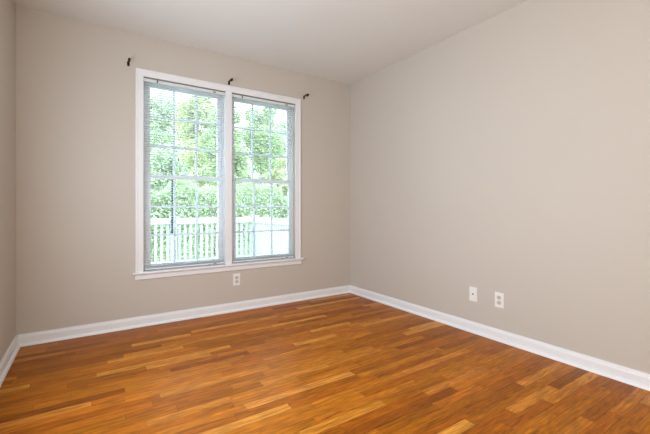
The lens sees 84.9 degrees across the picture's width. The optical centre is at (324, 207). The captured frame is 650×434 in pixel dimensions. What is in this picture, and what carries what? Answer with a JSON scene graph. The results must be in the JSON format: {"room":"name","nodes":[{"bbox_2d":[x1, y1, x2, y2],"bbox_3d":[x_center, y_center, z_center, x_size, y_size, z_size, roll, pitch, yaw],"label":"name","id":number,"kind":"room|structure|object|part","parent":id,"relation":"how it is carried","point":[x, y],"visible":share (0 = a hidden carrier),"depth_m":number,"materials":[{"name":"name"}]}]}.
{"room":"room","nodes":[
{"label":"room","id":0,"kind":"room"},
{"bbox_2d":[0,0,15,360],"bbox_3d":[-0.928,-0.170,0.504,0.100,2.560,4.800,0,0,-33],"label":"wall","id":1,"kind":"structure","parent":0,"point":[7,7],"depth_m":2.25,"materials":[{"name":"beige paint"}]},
{"bbox_2d":[0,335,20,386],"bbox_3d":[-0.874,0.949,0.539,0.029,0.083,4.800,0,0,-33],"label":"baseboard","id":2,"kind":"structure","parent":1,"relation":"attached to","point":[9,356],"depth_m":2.23,"materials":[{"name":"white paint"}]},
{"bbox_2d":[16,5,349,335],"bbox_3d":[-1.000,-0.170,3.426,3.196,2.560,0.160,0,0,-33],"label":"wall","id":3,"kind":"structure","parent":0,"point":[75,84],"depth_m":2.83,"materials":[{"name":"beige paint"}]},
{"bbox_2d":[18,285,349,346],"bbox_3d":[-0.948,0.949,3.347,2.970,0.083,0.029,0,0,-33],"label":"baseboard","id":4,"kind":"structure","parent":3,"relation":"attached to","point":[40,337],"depth_m":3.06,"materials":[{"name":"white paint"}]},
{"bbox_2d":[133,67,303,279],"bbox_3d":[-0.952,-0.282,3.435,1.619,1.765,0.194,0,0,-33],"label":"window","id":5,"kind":"structure","parent":3,"relation":"in","point":[147,190],"depth_m":3.29,"materials":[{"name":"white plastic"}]},
{"bbox_3d":[-1.300,-0.677,3.273,0.678,0.834,0.034,0,0,-33],"label":"sash","id":6,"kind":"part","parent":5,"relation":"part of","materials":[{"name":"white plastic"}]},
{"bbox_3d":[-1.279,0.118,3.241,0.678,0.829,0.034,0,0,-33],"label":"sash","id":7,"kind":"part","parent":5,"relation":"part of","materials":[{"name":"white plastic"}]},
{"bbox_2d":[150,91,216,175],"bbox_3d":[-1.292,-0.677,3.278,0.586,0.762,0.022,0,0,-33],"label":"grille","id":8,"kind":"object","parent":5,"relation":"attached to","point":[171,91],"depth_m":3.30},
{"bbox_2d":[144,78,224,269],"bbox_3d":[-1.245,-0.285,3.189,0.688,1.631,0.043,0,0,-33],"label":"mini blind","id":9,"kind":"object","parent":5,"relation":"attached to","point":[147,80],"visible":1,"depth_m":3.18,"materials":[{"name":"white plastic"}]},
{"bbox_3d":[-1.248,0.519,3.193,0.674,0.014,0.025,0,0,-33],"label":"rail","id":10,"kind":"part","parent":9,"relation":"part of","materials":[{"name":"white plastic"}]},
{"bbox_2d":[151,179,217,261],"bbox_3d":[-1.271,0.113,3.247,0.586,0.745,0.022,0,0,-33],"label":"grille","id":11,"kind":"object","parent":5,"relation":"attached to","point":[174,207],"depth_m":3.23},
{"bbox_2d":[232,94,294,262],"bbox_3d":[-0.615,-0.285,3.604,0.684,1.631,0.043,0,0,-33],"label":"mini blind","id":12,"kind":"object","parent":5,"relation":"attached to","point":[234,96],"visible":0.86,"depth_m":3.59,"materials":[{"name":"white plastic"}]},
{"bbox_3d":[-0.618,0.519,3.609,0.670,0.014,0.025,0,0,-33],"label":"rail","id":13,"kind":"part","parent":12,"relation":"part of","materials":[{"name":"white plastic"}]},
{"bbox_2d":[233,273,239,285],"bbox_3d":[-0.851,0.690,3.424,0.070,0.114,0.008,0,0,-33],"label":"electrical outlet","id":14,"kind":"object","parent":3,"relation":"attached to","point":[236,277],"visible":1,"depth_m":3.42,"materials":[{"name":"plastic"}]},
{"bbox_2d":[232,98,292,262],"bbox_3d":[-0.664,-0.279,3.680,0.700,1.662,0.102,0,0,-33],"label":"window","id":15,"kind":"structure","parent":3,"relation":"in","point":[289,180],"depth_m":3.70,"materials":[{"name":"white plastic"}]},
{"bbox_2d":[234,105,286,179],"bbox_3d":[-0.661,-0.677,3.694,0.586,0.762,0.022,0,0,-33],"label":"grille","id":16,"kind":"object","parent":15,"relation":"attached to","point":[252,146],"depth_m":3.70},
{"bbox_3d":[-0.670,-0.677,3.688,0.674,0.834,0.034,0,0,-33],"label":"sash","id":17,"kind":"part","parent":15,"relation":"part of","materials":[{"name":"white plastic"}]},
{"bbox_3d":[-0.649,0.118,3.657,0.674,0.829,0.034,0,0,-33],"label":"sash","id":18,"kind":"part","parent":15,"relation":"part of","materials":[{"name":"white plastic"}]},
{"bbox_2d":[236,182,288,255],"bbox_3d":[-0.640,0.113,3.662,0.586,0.745,0.022,0,0,-33],"label":"grille","id":19,"kind":"object","parent":15,"relation":"attached to","point":[271,206],"depth_m":3.70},
{"bbox_2d":[14,0,527,84],"bbox_3d":[0.348,-1.550,1.381,3.196,0.200,5.060,0,0,-33],"label":"ceiling","id":20,"kind":"structure","parent":0,"point":[348,42],"depth_m":2.81,"materials":[{"name":"paint"}]},
{"bbox_2d":[0,293,649,433],"bbox_3d":[0.392,1.050,1.314,3.196,0.120,4.900,0,0,-33],"label":"floor","id":21,"kind":"structure","parent":0,"point":[347,363],"depth_m":2.00,"materials":[{"name":"brown wood"}]},
{"bbox_2d":[350,0,649,373],"bbox_3d":[1.657,-0.170,2.208,0.100,2.560,4.800,0,0,-33],"label":"wall","id":22,"kind":"structure","parent":0,"point":[508,154],"depth_m":2.52,"materials":[{"name":"beige paint"}]},
{"bbox_2d":[469,286,476,301],"bbox_3d":[1.181,0.687,2.831,0.008,0.114,0.070,0,0,-33],"label":"phone jack","id":23,"kind":"object","parent":22,"relation":"attached to","point":[472,290],"visible":1,"depth_m":2.83,"materials":[{"name":"plastic"}]},
{"bbox_2d":[495,292,503,308],"bbox_3d":[1.301,0.688,2.650,0.008,0.114,0.070,0,0,-33],"label":"electrical outlet","id":24,"kind":"object","parent":22,"relation":"attached to","point":[499,297],"visible":1,"depth_m":2.65,"materials":[{"name":"plastic"}]},
{"bbox_2d":[350,285,649,390],"bbox_3d":[1.603,0.949,2.172,0.029,0.083,4.800,0,0,-33],"label":"baseboard","id":25,"kind":"structure","parent":22,"relation":"attached to","point":[633,377],"depth_m":2.47,"materials":[{"name":"white paint"}]},
{"label":"outside","id":26,"kind":"structure","parent":0,"visible":0},
{"bbox_2d":[151,226,249,261],"bbox_3d":[-12.135,1.865,23.041,60.000,0.250,44.830,0,0,-33],"label":"ground","id":27,"kind":"structure","parent":26,"point":[203,226],"depth_m":14.53,"materials":[{"name":"green plant"}]},
{"bbox_2d":[150,90,182,230],"bbox_3d":[-8.198,-2.161,17.772,2.941,7.849,3.083,0,0,-22],"label":"shade tree","id":28,"kind":"object","parent":27,"relation":"on","point":[164,115],"visible":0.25,"depth_m":17.02,"materials":[{"name":"green plant"}]},
{"bbox_3d":[-8.198,-3.388,17.780,2.967,5.395,3.084,0,0,-33],"label":"crown","id":29,"kind":"part","parent":28,"relation":"part of","materials":[{"name":"green plant"}]},
{"bbox_2d":[150,141,189,256],"bbox_3d":[-4.994,-0.149,10.898,1.714,3.826,1.677,0,0,-33],"label":"shade tree","id":30,"kind":"object","parent":27,"relation":"on","point":[181,165],"visible":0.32,"depth_m":10.50,"materials":[{"name":"green plant"}]},
{"bbox_3d":[-4.994,-0.954,10.898,1.714,2.215,1.677,0,0,-33],"label":"crown","id":31,"kind":"part","parent":30,"relation":"part of","materials":[{"name":"green plant"}]},
{"bbox_2d":[169,94,217,249],"bbox_3d":[-5.371,-1.669,14.816,2.462,6.866,2.312,0,0,-33],"label":"shade tree","id":32,"kind":"object","parent":27,"relation":"on","point":[189,155],"visible":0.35,"depth_m":14.30,"materials":[{"name":"green plant"}]},
{"bbox_3d":[-5.363,-2.629,14.815,2.399,4.946,2.259,0,0,-33],"label":"crown","id":33,"kind":"part","parent":32,"relation":"part of","materials":[{"name":"green plant"}]},
{"bbox_2d":[151,174,287,261],"bbox_3d":[-2.395,0.446,10.078,6.490,2.671,1.006,0,0,-33],"label":"hedge","id":34,"kind":"object","parent":27,"relation":"on","point":[281,200],"visible":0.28,"depth_m":9.32,"materials":[{"name":"green plant"}]},
{"bbox_2d":[198,103,249,190],"bbox_3d":[-3.364,-0.962,12.095,1.745,5.452,1.599,0,0,-33],"label":"shade tree","id":35,"kind":"object","parent":27,"relation":"on","point":[244,169],"visible":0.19,"depth_m":11.81,"materials":[{"name":"green plant"}]},
{"bbox_2d":[239,107,284,214],"bbox_3d":[-2.929,-1.525,16.300,2.300,6.579,2.455,0,0,-33],"label":"shade tree","id":36,"kind":"object","parent":27,"relation":"on","point":[262,168],"visible":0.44,"depth_m":15.93,"materials":[{"name":"green plant"}]},
{"bbox_2d":[262,155,287,204],"bbox_3d":[-1.520,-0.125,12.980,1.698,3.779,1.686,0,0,-33],"label":"shade tree","id":37,"kind":"object","parent":27,"relation":"on","point":[275,174],"visible":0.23,"depth_m":12.75,"materials":[{"name":"green plant"}]},
{"bbox_2d":[274,121,285,166],"bbox_3d":[-2.121,-1.975,21.786,2.909,7.477,3.080,0,0,-4],"label":"shade tree","id":38,"kind":"object","parent":27,"relation":"on","point":[279,124],"visible":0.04,"depth_m":21.15,"materials":[{"name":"green plant"}]},
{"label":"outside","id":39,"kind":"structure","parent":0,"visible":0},
{"bbox_3d":[-2.464,1.130,4.463,4.900,0.120,3.178,0,0,-33],"label":"floor","id":40,"kind":"structure","parent":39,"visible":0},
{"bbox_2d":[151,216,287,262],"bbox_3d":[-2.469,0.605,4.458,4.688,0.930,3.016,0,0,-33],"label":"deck railing","id":41,"kind":"object","parent":40,"relation":"on","point":[260,223],"visible":0.25,"depth_m":6.25,"materials":[{"name":"white paint"}]},
{"bbox_3d":[-3.437,0.227,5.557,1.908,0.103,0.090,0,0,-33],"label":"rail","id":42,"kind":"part","parent":41,"relation":"part of","materials":[{"name":"white paint"}]},
{"bbox_3d":[-2.602,0.615,6.107,0.092,0.910,0.092,0,0,-33],"label":"post","id":43,"kind":"part","parent":41,"relation":"part of","materials":[{"name":"white paint"}]},
{"bbox_2d":[170,155,178,232],"bbox_3d":[-2.559,-0.223,6.048,0.131,1.346,0.052,0,0,-33],"label":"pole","id":44,"kind":"object","parent":41,"relation":"attached to","point":[171,231],"visible":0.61,"depth_m":6.01,"materials":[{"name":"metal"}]},
{"bbox_3d":[-1.980,0.227,6.517,1.398,0.103,0.090,0,0,-33],"label":"rail","id":45,"kind":"part","parent":41,"relation":"part of","materials":[{"name":"white paint"}]},
{"bbox_3d":[-1.980,0.938,6.517,1.398,0.065,0.040,0,0,-33],"label":"rail","id":46,"kind":"part","parent":41,"relation":"part of","materials":[{"name":"white paint"}]},
{"bbox_3d":[-1.358,0.615,6.927,0.092,0.910,0.092,0,0,-33],"label":"post","id":47,"kind":"part","parent":41,"relation":"part of","materials":[{"name":"white paint"}]},
{"bbox_3d":[-0.560,0.227,5.717,0.090,0.103,2.808,0,0,-33],"label":"rail","id":48,"kind":"part","parent":41,"relation":"part of","materials":[{"name":"white paint"}]}
]}

